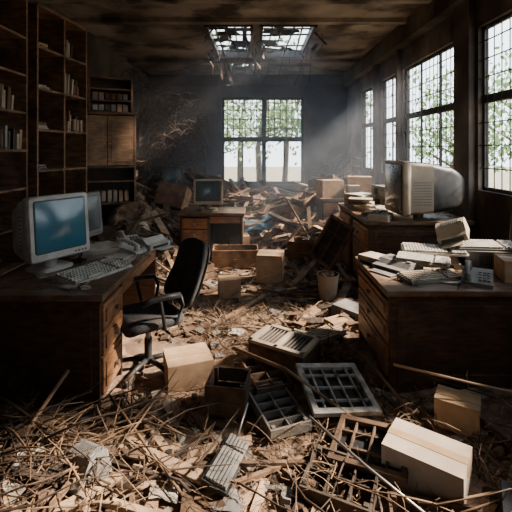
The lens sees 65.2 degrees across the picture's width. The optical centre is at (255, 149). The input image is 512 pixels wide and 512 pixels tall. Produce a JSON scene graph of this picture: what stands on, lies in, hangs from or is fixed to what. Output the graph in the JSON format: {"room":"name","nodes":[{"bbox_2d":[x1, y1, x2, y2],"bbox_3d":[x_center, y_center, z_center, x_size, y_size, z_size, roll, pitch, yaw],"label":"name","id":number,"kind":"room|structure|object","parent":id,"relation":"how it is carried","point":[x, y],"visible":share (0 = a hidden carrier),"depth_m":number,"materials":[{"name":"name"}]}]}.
{"room":"abandoned office","nodes":[
{"label":"abandoned office","id":0,"kind":"room"},
{"bbox_2d":[29,0,150,174],"bbox_3d":[-3.010,-0.175,4.700,0.220,3.750,12.600,0,0,0],"label":"wall","id":1,"kind":"structure","parent":0,"point":[102,59],"depth_m":8.20,"materials":[{"name":"paint"}]},
{"bbox_2d":[50,4,421,73],"bbox_3d":[-0.200,-2.110,4.700,5.800,0.120,13.000,0,0,0],"label":"ceiling","id":2,"kind":"structure","parent":0,"point":[130,41],"depth_m":6.98,"materials":[{"name":"paint"}]},
{"bbox_2d":[204,25,254,75],"bbox_3d":[-0.551,-1.876,7.619,1.164,0.567,2.263,0,0,0],"label":"skylight","id":3,"kind":"object","parent":2,"relation":"attached to","point":[226,35],"visible":0.82,"depth_m":7.60,"materials":[{"name":"metal"}]},
{"bbox_2d":[37,0,432,3],"bbox_3d":[-0.280,-2.015,5.360,5.240,0.070,0.120,0,0,0],"label":"ceiling beam","id":4,"kind":"structure","parent":2,"relation":"attached to","point":[41,1],"depth_m":5.33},
{"bbox_2d":[69,18,406,24],"bbox_3d":[-0.280,-2.015,6.260,5.240,0.070,0.120,0,0,0],"label":"ceiling beam","id":5,"kind":"structure","parent":2,"relation":"attached to","point":[81,21],"depth_m":6.20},
{"bbox_2d":[219,63,262,84],"bbox_3d":[-0.330,-1.905,9.890,1.077,0.581,1.506,0,0,0],"label":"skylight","id":6,"kind":"object","parent":2,"relation":"attached to","point":[235,68],"visible":0.64,"depth_m":10.01,"materials":[{"name":"metal"}]},
{"bbox_2d":[127,59,359,62],"bbox_3d":[-0.280,-2.015,9.060,5.240,0.070,0.120,0,0,0],"label":"ceiling beam","id":7,"kind":"structure","parent":2,"relation":"attached to","point":[130,60],"depth_m":9.00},
{"bbox_2d":[211,26,323,90],"bbox_3d":[0.143,-1.703,8.097,2.058,0.678,2.977,0,0,-8],"label":"wires","id":8,"kind":"object","parent":2,"relation":"hanging from","point":[218,26],"visible":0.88,"depth_m":8.14,"materials":[{"name":"metal"}]},
{"bbox_2d":[248,25,326,69],"bbox_3d":[0.527,-1.923,7.643,1.371,0.473,2.286,0,0,0],"label":"skylight","id":9,"kind":"object","parent":2,"relation":"attached to","point":[263,50],"visible":0.84,"depth_m":7.59,"materials":[{"name":"metal"}]},
{"bbox_2d":[151,86,346,193],"bbox_3d":[-0.200,-0.175,11.110,5.800,3.750,0.220,0,0,0],"label":"wall","id":10,"kind":"structure","parent":0,"point":[325,107],"depth_m":11.00,"materials":[{"name":"paint"}]},
{"bbox_2d":[149,74,341,85],"bbox_3d":[-0.280,-1.910,10.930,5.240,0.280,0.140,0,0,0],"label":"trim","id":11,"kind":"structure","parent":10,"relation":"attached to","point":[166,79],"depth_m":10.86,"materials":[{"name":"paint"}]},
{"bbox_2d":[222,97,303,183],"bbox_3d":[0.185,-0.260,11.107,2.270,2.400,0.125,0,0,0],"label":"window","id":12,"kind":"structure","parent":10,"relation":"in","point":[263,139],"depth_m":11.07,"materials":[{"name":"metal"}]},
{"bbox_2d":[125,268,404,511],"bbox_3d":[-0.200,1.760,4.700,5.800,0.120,13.000,0,0,0],"label":"floor","id":13,"kind":"structure","parent":0,"point":[132,348],"depth_m":3.41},
{"bbox_2d":[0,0,28,275],"bbox_3d":[-2.665,0.035,3.675,0.390,3.330,1.350,0,0,0],"label":"bookcase","id":14,"kind":"object","parent":13,"relation":"on","point":[13,13],"visible":0.59,"depth_m":4.32,"materials":[{"name":"brown wood"}]},
{"bbox_2d":[0,25,23,268],"bbox_3d":[-2.603,0.139,3.663,0.352,3.166,1.306,0,0,0],"label":"books","id":15,"kind":"object","parent":14,"relation":"on","point":[10,138],"visible":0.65,"depth_m":4.06,"materials":[{"name":"grey paper"}]},
{"bbox_2d":[28,3,87,196],"bbox_3d":[-2.524,0.035,4.939,0.370,3.330,1.000,0,0,8],"label":"bookcase","id":16,"kind":"object","parent":13,"relation":"on","point":[57,149],"visible":0.4,"depth_m":4.92,"materials":[{"name":"brown wood"}]},
{"bbox_2d":[39,40,91,176],"bbox_3d":[-2.463,0.165,4.963,0.340,3.102,1.017,0,0,8],"label":"books","id":17,"kind":"object","parent":16,"relation":"on","point":[71,122],"visible":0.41,"depth_m":5.08,"materials":[{"name":"brown paper"}]},
{"bbox_2d":[61,439,111,496],"bbox_3d":[-0.897,1.592,1.964,0.208,0.186,0.302,0,0,33],"label":"chunk","id":18,"kind":"object","parent":13,"relation":"on","point":[99,451],"visible":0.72,"depth_m":1.99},
{"bbox_2d":[0,183,511,511],"bbox_3d":[-0.200,1.094,5.995,5.380,1.266,9.990,0,0,0],"label":"debris","id":19,"kind":"object","parent":13,"relation":"on","point":[151,372],"visible":0.09,"depth_m":2.71,"materials":[{"name":"wood"}]},
{"bbox_2d":[0,394,73,445],"bbox_3d":[-1.201,1.499,2.199,0.638,0.217,0.019,0,0,19],"label":"wooden pole","id":20,"kind":"object","parent":19,"relation":"on","point":[2,398],"visible":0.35,"depth_m":2.23,"materials":[{"name":"brown wood"}]},
{"bbox_2d":[25,369,69,429],"bbox_3d":[-1.226,1.494,2.176,0.023,0.308,0.579,0,0,15],"label":"wooden pole","id":21,"kind":"object","parent":19,"relation":"on","point":[67,371],"visible":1,"depth_m":2.30,"materials":[{"name":"brown wood"}]},
{"bbox_2d":[0,241,155,409],"bbox_3d":[-1.410,1.310,3.280,0.920,0.780,1.500,0,0,0],"label":"desk","id":22,"kind":"object","parent":19,"relation":"on","point":[45,333],"depth_m":2.56,"materials":[{"name":"wood"}]},
{"bbox_2d":[89,224,127,240],"bbox_3d":[-2.000,1.225,5.400,0.500,0.350,0.400,0,0,-20],"label":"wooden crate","id":23,"kind":"object","parent":19,"relation":"on","point":[109,234],"visible":0.17,"depth_m":5.25,"materials":[{"name":"brown wood"}]},
{"bbox_2d":[87,112,136,223],"bbox_3d":[-2.373,0.560,6.347,0.890,2.280,0.470,0,0,-25],"label":"storage cabinet","id":24,"kind":"object","parent":19,"relation":"on","point":[111,137],"visible":0.5,"depth_m":6.27,"materials":[{"name":"brown wood"}]},
{"bbox_2d":[87,75,132,112],"bbox_3d":[-2.333,-0.860,6.394,0.660,0.560,0.340,0,0,-25],"label":"shelf unit","id":25,"kind":"object","parent":24,"relation":"on","point":[101,91],"visible":0.94,"depth_m":6.36,"materials":[{"name":"brown wood"}]},
{"bbox_2d":[108,394,182,496],"bbox_3d":[-0.626,1.569,2.175,0.017,0.155,0.780,0,0,-45],"label":"wooden pole","id":26,"kind":"object","parent":19,"relation":"on","point":[112,399],"visible":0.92,"depth_m":2.16,"materials":[{"name":"brown wood"}]},
{"bbox_2d":[109,60,217,217],"bbox_3d":[-1.937,-0.255,8.566,1.849,3.320,4.483,0,0,0],"label":"vines","id":27,"kind":"object","parent":19,"relation":"on","point":[175,123],"visible":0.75,"depth_m":8.43,"materials":[{"name":"plant"}]},
{"bbox_2d":[121,238,209,387],"bbox_3d":[-0.735,1.221,3.144,0.720,0.955,0.576,0,0,-34],"label":"office chair","id":28,"kind":"object","parent":19,"relation":"on","point":[183,283],"visible":0.86,"depth_m":3.08,"materials":[{"name":"fabric"}]},
{"bbox_2d":[163,342,213,392],"bbox_3d":[-0.500,1.585,2.930,0.324,0.189,0.280,0,0,-20],"label":"cardboard box","id":29,"kind":"object","parent":19,"relation":"on","point":[194,363],"visible":0.93,"depth_m":2.83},
{"bbox_2d":[178,207,245,259],"bbox_3d":[-0.675,1.325,6.335,1.010,0.750,0.670,0,0,0],"label":"desk","id":30,"kind":"object","parent":19,"relation":"on","point":[211,227],"visible":0.67,"depth_m":6.05,"materials":[{"name":"brown wood"}]},
{"bbox_2d":[193,179,222,210],"bbox_3d":[-0.765,0.701,6.378,0.460,0.498,0.407,0,0,-8],"label":"computer monitor","id":31,"kind":"object","parent":30,"relation":"on","point":[206,192],"visible":1,"depth_m":6.19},
{"bbox_2d":[204,366,250,419],"bbox_3d":[-0.180,1.580,2.620,0.260,0.200,0.240,0,0,8],"label":"wooden crate","id":32,"kind":"object","parent":19,"relation":"on","point":[230,396],"visible":0.86,"depth_m":2.51,"materials":[{"name":"brown wood"}]},
{"bbox_2d":[218,274,240,298],"bbox_3d":[-0.310,1.575,4.620,0.244,0.209,0.200,0,0,-12],"label":"cardboard box","id":33,"kind":"object","parent":19,"relation":"on","point":[227,284],"visible":0.95,"depth_m":4.53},
{"bbox_2d":[114,165,351,268],"bbox_3d":[-0.146,1.033,8.125,5.483,1.324,5.606,0,0,0],"label":"planks","id":34,"kind":"object","parent":19,"relation":"on","point":[251,211],"visible":0.28,"depth_m":7.46,"materials":[{"name":"brown wood"}]},
{"bbox_2d":[160,166,183,185],"bbox_3d":[-1.594,0.541,7.565,0.420,0.478,0.386,0,0,-15],"label":"computer monitor","id":35,"kind":"object","parent":34,"relation":"on","point":[174,174],"visible":0.55,"depth_m":7.40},
{"bbox_2d":[154,181,191,210],"bbox_3d":[-1.456,0.842,7.070,0.584,0.593,0.517,0,0,8],"label":"wooden crate","id":36,"kind":"object","parent":34,"relation":"on","point":[176,195],"visible":0.82,"depth_m":6.89,"materials":[{"name":"brown wood"}]},
{"bbox_2d":[240,191,262,205],"bbox_3d":[-0.099,1.085,8.589,0.309,0.346,0.618,0,0,20],"label":"wooden crate","id":37,"kind":"object","parent":34,"relation":"on","point":[254,195],"visible":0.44,"depth_m":8.46,"materials":[{"name":"brown wood"}]},
{"bbox_2d":[212,244,258,267],"bbox_3d":[-0.300,1.550,5.850,0.660,0.260,0.360,0,0,-3],"label":"wooden crate","id":38,"kind":"object","parent":19,"relation":"on","point":[241,254],"visible":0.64,"depth_m":5.68,"materials":[{"name":"brown wood"}]},
{"bbox_2d":[228,232,249,244],"bbox_3d":[-0.280,1.526,6.500,0.324,0.309,0.300,0,0,-10],"label":"cardboard box","id":39,"kind":"object","parent":19,"relation":"on","point":[233,238],"visible":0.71,"depth_m":6.37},
{"bbox_2d":[1,210,493,292],"bbox_3d":[0.322,0.859,4.200,4.037,0.210,3.199,0,0,0],"label":"clutter","id":40,"kind":"object","parent":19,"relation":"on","point":[83,286],"visible":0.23,"depth_m":2.86},
{"bbox_2d":[12,192,89,273],"bbox_3d":[-1.645,0.631,3.150,0.412,0.578,0.500,0,0,30],"label":"computer monitor","id":41,"kind":"object","parent":40,"relation":"on","point":[46,229],"visible":1,"depth_m":3.00,"materials":[{"name":"plastic"}]},
{"bbox_2d":[53,257,132,284],"bbox_3d":[-1.200,0.892,2.980,0.240,0.055,0.520,0,0,28],"label":"keyboard","id":42,"kind":"object","parent":40,"relation":"on","point":[107,266],"visible":1,"depth_m":2.92,"materials":[{"name":"plastic"}]},
{"bbox_2d":[86,191,102,243],"bbox_3d":[-1.753,0.661,3.790,0.409,0.518,0.440,0,0,16],"label":"computer monitor","id":43,"kind":"object","parent":40,"relation":"on","point":[93,197],"visible":0.37,"depth_m":3.83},
{"bbox_2d":[78,241,119,262],"bbox_3d":[-1.342,0.867,3.409,0.333,0.105,0.296,0,0,-35],"label":"paper stack","id":44,"kind":"object","parent":40,"relation":"on","point":[97,251],"visible":0.79,"depth_m":3.33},
{"bbox_2d":[117,238,150,256],"bbox_3d":[-1.051,0.852,3.570,0.369,0.136,0.223,0,0,15],"label":"telephone","id":45,"kind":"object","parent":40,"relation":"on","point":[126,246],"visible":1,"depth_m":3.52,"materials":[{"name":"plastic"}]},
{"bbox_2d":[135,233,174,250],"bbox_3d":[-0.937,0.867,3.775,0.300,0.106,0.260,0,0,30],"label":"printer","id":46,"kind":"object","parent":40,"relation":"on","point":[156,241],"visible":1,"depth_m":3.74,"materials":[{"name":"plastic"}]},
{"bbox_2d":[344,192,375,205],"bbox_3d":[1.491,0.698,5.645,0.360,0.164,0.348,0,0,-30],"label":"case","id":47,"kind":"object","parent":40,"relation":"on","point":[359,194],"visible":0.38,"depth_m":5.60,"materials":[{"name":"plastic"}]},
{"bbox_2d":[348,197,375,211],"bbox_3d":[1.380,0.704,5.202,0.361,0.150,0.334,0,0,21],"label":"paper stack","id":48,"kind":"object","parent":40,"relation":"on","point":[361,204],"visible":0.94,"depth_m":5.12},
{"bbox_2d":[358,251,384,262],"bbox_3d":[1.028,0.940,3.482,0.234,0.059,0.298,0,0,-26],"label":"paper stack","id":49,"kind":"object","parent":40,"relation":"on","point":[370,256],"visible":0.68,"depth_m":3.45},
{"bbox_2d":[370,254,423,276],"bbox_3d":[1.109,0.927,3.221,0.360,0.086,0.300,0,0,-35],"label":"paper stack","id":50,"kind":"object","parent":40,"relation":"on","point":[386,262],"visible":0.66,"depth_m":3.18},
{"bbox_2d":[394,251,450,268],"bbox_3d":[1.330,0.873,3.200,0.400,0.054,0.160,0,0,30],"label":"keyboard","id":51,"kind":"object","parent":50,"relation":"on","point":[420,259],"visible":1,"depth_m":3.16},
{"bbox_2d":[385,160,464,217],"bbox_3d":[1.951,0.470,4.613,0.778,0.700,0.580,0,0,-2],"label":"computer monitor","id":52,"kind":"object","parent":40,"relation":"on","point":[418,189],"visible":0.9,"depth_m":4.36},
{"bbox_2d":[397,268,460,285],"bbox_3d":[1.300,0.943,2.990,0.440,0.054,0.180,0,0,-14],"label":"keyboard","id":53,"kind":"object","parent":40,"relation":"on","point":[431,276],"visible":0.98,"depth_m":2.95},
{"bbox_2d":[401,249,460,271],"bbox_3d":[1.470,0.917,3.371,0.420,0.106,0.400,0,0,12],"label":"printer","id":54,"kind":"object","parent":40,"relation":"on","point":[455,263],"visible":0.1,"depth_m":3.25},
{"bbox_2d":[401,242,468,256],"bbox_3d":[1.500,0.838,3.380,0.500,0.055,0.200,0,0,14],"label":"keyboard","id":55,"kind":"object","parent":54,"relation":"on","point":[429,249],"visible":0.87,"depth_m":3.33,"materials":[{"name":"plastic"}]},
{"bbox_2d":[435,217,469,248],"bbox_3d":[1.676,0.703,3.428,0.269,0.245,0.331,0,0,29],"label":"printer","id":56,"kind":"object","parent":55,"relation":"on","point":[450,233],"visible":1,"depth_m":3.40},
{"bbox_2d":[457,260,492,288],"bbox_3d":[1.573,0.902,2.871,0.223,0.136,0.369,0,0,30],"label":"telephone","id":57,"kind":"object","parent":40,"relation":"on","point":[472,276],"visible":1,"depth_m":2.88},
{"bbox_2d":[458,251,511,269],"bbox_3d":[1.978,0.898,3.410,0.468,0.144,0.380,0,0,10],"label":"case","id":58,"kind":"object","parent":40,"relation":"on","point":[480,259],"visible":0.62,"depth_m":3.25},
{"bbox_2d":[455,239,511,251],"bbox_3d":[1.930,0.798,3.360,0.500,0.055,0.200,0,0,6],"label":"keyboard","id":59,"kind":"object","parent":58,"relation":"on","point":[469,245],"visible":0.9,"depth_m":3.30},
{"bbox_2d":[494,253,511,282],"bbox_3d":[2.000,0.885,2.980,0.344,0.159,0.240,0,0,14],"label":"cardboard box","id":60,"kind":"object","parent":40,"relation":"on","point":[502,263],"visible":1,"depth_m":2.96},
{"bbox_2d":[0,186,499,511],"bbox_3d":[-0.133,1.150,5.044,4.540,1.118,6.927,0,0,0],"label":"scattered papers","id":61,"kind":"object","parent":19,"relation":"on","point":[233,505],"visible":0.19,"depth_m":2.27,"materials":[{"name":"beige paper"}]},
{"bbox_2d":[0,216,511,511],"bbox_3d":[-0.235,1.342,3.828,5.155,0.752,4.973,0,0,0],"label":"planks","id":62,"kind":"object","parent":19,"relation":"on","point":[128,457],"visible":0.23,"depth_m":2.08,"materials":[{"name":"brown wood"}]},
{"bbox_2d":[200,433,249,496],"bbox_3d":[-0.149,1.634,2.101,0.141,0.083,0.362,0,0,18],"label":"keyboard","id":63,"kind":"object","parent":62,"relation":"on","point":[225,472],"visible":0.9,"depth_m":2.04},
{"bbox_2d":[0,184,511,511],"bbox_3d":[-0.132,1.136,4.631,4.888,1.166,7.122,0,0,0],"label":"litter","id":64,"kind":"object","parent":19,"relation":"on","point":[281,296],"visible":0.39,"depth_m":2.33,"materials":[{"name":"brown wood"}]},
{"bbox_2d":[0,286,511,511],"bbox_3d":[-0.080,1.528,2.760,4.889,0.346,3.425,0,0,3],"label":"twigs","id":65,"kind":"object","parent":64,"relation":"on","point":[5,415],"visible":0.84,"depth_m":2.07,"materials":[{"name":"brown wood"}]},
{"bbox_2d":[308,416,424,511],"bbox_3d":[0.531,1.549,2.007,0.032,0.113,0.675,0,0,-42],"label":"metal pipe","id":66,"kind":"object","parent":65,"relation":"on","point":[309,417],"visible":1,"depth_m":2.00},
{"bbox_2d":[393,363,511,392],"bbox_3d":[1.305,1.394,2.399,0.914,0.124,0.016,0,0,13],"label":"wooden pole","id":67,"kind":"object","parent":65,"relation":"on","point":[394,364],"visible":1,"depth_m":2.42,"materials":[{"name":"brown wood"}]},
{"bbox_2d":[0,186,511,511],"bbox_3d":[-0.204,1.183,4.487,5.115,1.091,6.244,0,0,0],"label":"wood splinters","id":68,"kind":"object","parent":19,"relation":"on","point":[202,502],"visible":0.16,"depth_m":2.50,"materials":[{"name":"wood"}]},
{"bbox_2d":[0,178,511,511],"bbox_3d":[-0.175,1.161,5.253,4.999,1.151,7.626,0,0,0],"label":"chunks","id":69,"kind":"object","parent":19,"relation":"on","point":[286,492],"visible":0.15,"depth_m":2.60,"materials":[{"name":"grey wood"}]},
{"bbox_2d":[245,213,272,231],"bbox_3d":[0.050,1.304,7.200,0.500,0.289,0.400,0,0,0],"label":"tarpaulin","id":70,"kind":"object","parent":19,"relation":"on","point":[269,224],"visible":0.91,"depth_m":7.13,"materials":[{"name":"plastic"}]},
{"bbox_2d":[241,358,293,394],"bbox_3d":[0.070,1.605,2.860,0.260,0.070,0.400,0,0,-18],"label":"tray","id":71,"kind":"object","parent":19,"relation":"on","point":[260,374],"visible":0.62,"depth_m":2.83,"materials":[{"name":"brown wood"}]},
{"bbox_2d":[256,249,283,282],"bbox_3d":[0.190,1.506,5.200,0.334,0.349,0.320,0,0,8],"label":"cardboard box","id":72,"kind":"object","parent":19,"relation":"on","point":[268,262],"visible":0.84,"depth_m":5.05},
{"bbox_2d":[249,381,310,440],"bbox_3d":[0.130,1.625,2.520,0.260,0.070,0.440,0,0,-20],"label":"tray","id":73,"kind":"object","parent":19,"relation":"on","point":[278,403],"visible":0.86,"depth_m":2.47,"materials":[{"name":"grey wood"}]},
{"bbox_2d":[247,323,320,385],"bbox_3d":[0.220,1.558,3.080,0.470,0.225,0.331,0,0,32],"label":"box","id":74,"kind":"object","parent":19,"relation":"on","point":[286,347],"visible":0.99,"depth_m":3.00,"materials":[{"name":"plastic"}]},
{"bbox_2d":[274,204,304,221],"bbox_3d":[0.611,1.216,7.365,0.429,0.506,0.544,0,0,-43],"label":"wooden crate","id":75,"kind":"object","parent":19,"relation":"on","point":[288,213],"visible":0.48,"depth_m":7.23,"materials":[{"name":"brown wood"}]},
{"bbox_2d":[232,346,351,415],"bbox_3d":[0.274,1.548,2.626,1.102,0.204,0.052,0,0,37],"label":"wooden pole","id":76,"kind":"object","parent":19,"relation":"on","point":[234,348],"visible":0.79,"depth_m":2.68,"materials":[{"name":"brown wood"}]},
{"bbox_2d":[288,236,313,261],"bbox_3d":[0.750,1.450,5.800,0.500,0.300,0.350,0,0,20],"label":"wooden crate","id":77,"kind":"object","parent":19,"relation":"on","point":[295,244],"visible":0.52,"depth_m":5.68,"materials":[{"name":"brown wood"}]},
{"bbox_2d":[291,191,315,210],"bbox_3d":[0.929,1.008,7.662,0.471,0.416,0.329,0,0,-40],"label":"wooden crate","id":78,"kind":"object","parent":19,"relation":"on","point":[306,199],"visible":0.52,"depth_m":7.59,"materials":[{"name":"brown wood"}]},
{"bbox_2d":[274,206,358,328],"bbox_3d":[0.838,1.306,5.273,1.207,0.771,3.343,0,0,0],"label":"planks","id":79,"kind":"object","parent":19,"relation":"on","point":[345,288],"visible":0.44,"depth_m":4.57,"materials":[{"name":"brown wood"}]},
{"bbox_2d":[309,213,354,270],"bbox_3d":[0.938,1.143,4.994,0.297,0.634,0.598,0,0,-21],"label":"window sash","id":80,"kind":"structure","parent":79,"relation":"on","point":[333,238],"depth_m":4.99,"materials":[{"name":"brown wood"}]},
{"bbox_2d":[305,323,347,344],"bbox_3d":[0.621,1.624,3.550,0.422,0.089,0.170,0,0,-40],"label":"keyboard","id":81,"kind":"object","parent":19,"relation":"on","point":[321,329],"visible":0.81,"depth_m":3.54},
{"bbox_2d":[317,270,338,303],"bbox_3d":[0.800,1.508,4.450,0.251,0.344,0.252,0,0,0],"label":"waste bin","id":82,"kind":"object","parent":19,"relation":"on","point":[327,279],"visible":0.83,"depth_m":4.37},
{"bbox_2d":[315,195,343,220],"bbox_3d":[1.700,1.275,7.360,1.160,0.850,0.820,0,0,0],"label":"desk","id":83,"kind":"object","parent":19,"relation":"on","point":[325,207],"visible":0.16,"depth_m":6.99,"materials":[{"name":"brown wood"}]},
{"bbox_2d":[316,179,343,197],"bbox_3d":[1.350,0.696,7.300,0.404,0.309,0.350,0,0,-10],"label":"cardboard box","id":84,"kind":"object","parent":83,"relation":"on","point":[325,188],"visible":0.99,"depth_m":7.14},
{"bbox_2d":[348,176,371,192],"bbox_3d":[1.900,0.665,7.350,0.424,0.369,0.360,0,0,12],"label":"cardboard box","id":85,"kind":"object","parent":83,"relation":"on","point":[365,182],"visible":0.65,"depth_m":7.17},
{"bbox_2d":[310,153,360,190],"bbox_3d":[1.875,0.743,9.466,0.964,1.319,2.679,0,0,0],"label":"vines","id":86,"kind":"object","parent":19,"relation":"on","point":[345,165],"visible":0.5,"depth_m":9.62,"materials":[{"name":"brown plant"}]},
{"bbox_2d":[324,315,347,329],"bbox_3d":[0.750,1.631,3.750,0.184,0.099,0.140,0,0,-30],"label":"cardboard box","id":87,"kind":"object","parent":19,"relation":"on","point":[336,320],"visible":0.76,"depth_m":3.72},
{"bbox_2d":[331,298,358,319],"bbox_3d":[0.964,1.621,3.995,0.325,0.180,0.319,0,0,38],"label":"case","id":88,"kind":"object","parent":19,"relation":"on","point":[340,306],"visible":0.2,"depth_m":3.95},
{"bbox_2d":[295,363,407,483],"bbox_3d":[0.573,1.563,2.365,0.504,0.171,0.933,0,0,-11],"label":"window sash","id":89,"kind":"structure","parent":19,"relation":"on","point":[343,384],"depth_m":2.43,"materials":[{"name":"white paint"}]},
{"bbox_2d":[360,352,422,425],"bbox_3d":[0.860,1.524,2.575,0.022,0.267,0.458,0,0,-39],"label":"wooden pole","id":90,"kind":"object","parent":19,"relation":"on","point":[362,355],"visible":0.92,"depth_m":2.57,"materials":[{"name":"brown wood"}]},
{"bbox_2d":[338,203,474,283],"bbox_3d":[1.790,1.240,5.150,1.200,0.920,1.560,0,0,0],"label":"desk","id":91,"kind":"object","parent":19,"relation":"on","point":[385,238],"depth_m":4.40,"materials":[{"name":"brown wood"}]},
{"bbox_2d":[367,211,393,221],"bbox_3d":[1.400,0.738,4.500,0.240,0.085,0.300,0,0,29],"label":"book","id":92,"kind":"object","parent":91,"relation":"on","point":[381,216],"depth_m":4.39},
{"bbox_2d":[381,417,471,505],"bbox_3d":[0.870,1.601,2.040,0.384,0.199,0.250,0,0,36],"label":"cardboard box","id":93,"kind":"object","parent":19,"relation":"on","point":[439,462],"visible":0.94,"depth_m":1.97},
{"bbox_2d":[355,256,511,392],"bbox_3d":[1.590,1.335,3.200,1.420,0.730,0.900,0,0,0],"label":"desk","id":94,"kind":"object","parent":19,"relation":"on","point":[441,328],"depth_m":2.78,"materials":[{"name":"wood"}]},
{"bbox_2d":[387,491,484,511],"bbox_3d":[0.800,1.660,1.720,0.420,0.080,0.300,0,0,12],"label":"tray","id":95,"kind":"object","parent":19,"relation":"on","point":[392,507],"visible":0.77,"depth_m":1.86,"materials":[{"name":"brown wood"}]},
{"bbox_2d":[434,384,480,437],"bbox_3d":[1.220,1.575,2.420,0.244,0.169,0.170,0,0,32],"label":"cardboard box","id":96,"kind":"object","parent":19,"relation":"on","point":[459,409],"visible":0.93,"depth_m":2.37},
{"bbox_2d":[499,479,511,511],"bbox_3d":[1.198,1.621,1.708,0.277,0.139,0.283,0,0,29],"label":"case","id":97,"kind":"object","parent":19,"relation":"on","point":[506,504],"visible":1,"depth_m":1.80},
{"bbox_2d":[298,444,380,511],"bbox_3d":[0.420,1.650,1.980,0.340,0.100,0.300,0,0,25],"label":"tray","id":98,"kind":"object","parent":13,"relation":"on","point":[320,497],"visible":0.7,"depth_m":1.93,"materials":[{"name":"brown wood"}]},
{"bbox_2d":[480,395,511,448],"bbox_3d":[1.500,1.611,2.285,0.321,0.185,0.325,0,0,-23],"label":"case","id":99,"kind":"object","parent":13,"relation":"on","point":[494,410],"visible":0.48,"depth_m":2.32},
{"bbox_2d":[347,0,511,240],"bbox_3d":[2.560,-0.175,4.700,0.120,3.750,12.600,0,0,0],"label":"wall","id":100,"kind":"structure","parent":0,"point":[493,209],"depth_m":5.28,"materials":[{"name":"paint"}]},
{"bbox_2d":[362,87,372,170],"bbox_3d":[2.558,-0.465,8.925,0.085,1.830,1.150,0,0,0],"label":"window","id":101,"kind":"structure","parent":100,"relation":"in","point":[367,125],"depth_m":9.04,"materials":[{"name":"metal"}]},
{"bbox_2d":[373,64,379,184],"bbox_3d":[2.459,-0.015,8.175,0.079,3.430,0.250,0,0,0],"label":"pilaster","id":102,"kind":"object","parent":100,"relation":"attached to","point":[376,68],"visible":0.64,"depth_m":8.05,"materials":[{"name":"paint"}]},
{"bbox_2d":[382,75,394,172],"bbox_3d":[2.558,-0.465,7.490,0.085,1.830,1.020,0,0,0],"label":"window","id":103,"kind":"structure","parent":100,"relation":"in","point":[392,119],"depth_m":7.79,"materials":[{"name":"metal"}]},
{"bbox_2d":[395,49,401,160],"bbox_3d":[2.459,-0.015,6.900,0.079,3.430,0.100,0,0,0],"label":"pilaster","id":104,"kind":"object","parent":100,"relation":"attached to","point":[398,53],"visible":0.64,"depth_m":6.85,"materials":[{"name":"paint"}]},
{"bbox_2d":[341,0,464,86],"bbox_3d":[2.420,-1.890,4.700,0.160,0.320,12.600,0,0,0],"label":"trim","id":105,"kind":"structure","parent":100,"relation":"attached to","point":[424,18],"depth_m":6.39,"materials":[{"name":"paint"}]},
{"bbox_2d":[404,43,453,166],"bbox_3d":[2.558,-0.465,5.875,0.085,1.830,1.890,0,0,0],"label":"window","id":106,"kind":"structure","parent":100,"relation":"in","point":[440,109],"depth_m":5.81,"materials":[{"name":"metal"}]},
{"bbox_2d":[454,0,475,239],"bbox_3d":[2.459,-0.015,4.725,0.079,3.430,0.350,0,0,0],"label":"pilaster","id":107,"kind":"object","parent":100,"relation":"attached to","point":[464,13],"visible":0.58,"depth_m":4.60,"materials":[{"name":"paint"}]},
{"bbox_2d":[480,12,511,194],"bbox_3d":[2.558,-0.465,3.775,0.085,1.830,1.450,0,0,0],"label":"window","id":108,"kind":"structure","parent":100,"relation":"in","point":[494,97],"depth_m":4.23,"materials":[{"name":"metal"}]},
{"label":"outside","id":109,"kind":"structure","parent":0,"visible":0},
{"bbox_2d":[224,167,511,189],"bbox_3d":[0.000,2.150,15.000,80.000,0.100,70.000,0,0,0],"label":"ground","id":110,"kind":"structure","parent":109,"point":[249,173],"depth_m":32.95,"materials":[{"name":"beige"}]},
{"bbox_2d":[214,30,275,171],"bbox_3d":[-1.760,-1.519,15.596,5.405,7.240,5.389,0,0,25],"label":"tree","id":111,"kind":"object","parent":110,"relation":"on","point":[230,107],"visible":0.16,"depth_m":15.41,"materials":[{"name":"green plant"}]},
{"bbox_2d":[224,64,276,180],"bbox_3d":[-0.958,-1.597,20.091,4.550,7.396,5.040,0,0,-30],"label":"tree","id":112,"kind":"object","parent":110,"relation":"on","point":[239,155],"visible":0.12,"depth_m":19.90,"materials":[{"name":"green plant"}]},
{"bbox_2d":[224,33,301,180],"bbox_3d":[0.293,-1.632,17.632,5.619,7.480,5.102,0,0,0],"label":"tree","id":113,"kind":"object","parent":110,"relation":"on","point":[258,144],"visible":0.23,"depth_m":17.42,"materials":[{"name":"green plant"}]},
{"bbox_2d":[247,100,300,180],"bbox_3d":[1.359,-1.496,19.911,5.668,7.212,5.017,0,0,0],"label":"tree","id":114,"kind":"object","parent":110,"relation":"on","point":[277,104],"visible":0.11,"depth_m":19.88,"materials":[{"name":"green plant"}]},
{"bbox_2d":[249,98,372,166],"bbox_3d":[2.384,-1.010,16.201,5.472,6.226,6.059,0,0,0],"label":"tree","id":115,"kind":"object","parent":110,"relation":"on","point":[277,112],"visible":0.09,"depth_m":17.24,"materials":[{"name":"green plant"}]},
{"bbox_2d":[387,43,511,172],"bbox_3d":[7.384,-0.643,15.034,5.418,5.496,4.935,0,0,-20],"label":"tree","id":116,"kind":"object","parent":110,"relation":"on","point":[443,66],"visible":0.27,"depth_m":14.74,"materials":[{"name":"green plant"}]},
{"bbox_2d":[394,56,511,167],"bbox_3d":[8.877,-0.903,17.511,6.124,6.028,4.490,0,0,0],"label":"tree","id":117,"kind":"object","parent":110,"relation":"on","point":[497,76],"visible":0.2,"depth_m":17.39,"materials":[{"name":"green plant"}]},
{"bbox_2d":[442,46,511,173],"bbox_3d":[8.855,-0.988,12.988,5.238,6.205,4.957,0,0,0],"label":"tree","id":118,"kind":"object","parent":110,"relation":"on","point":[497,82],"visible":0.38,"depth_m":13.52,"materials":[{"name":"green plant"}]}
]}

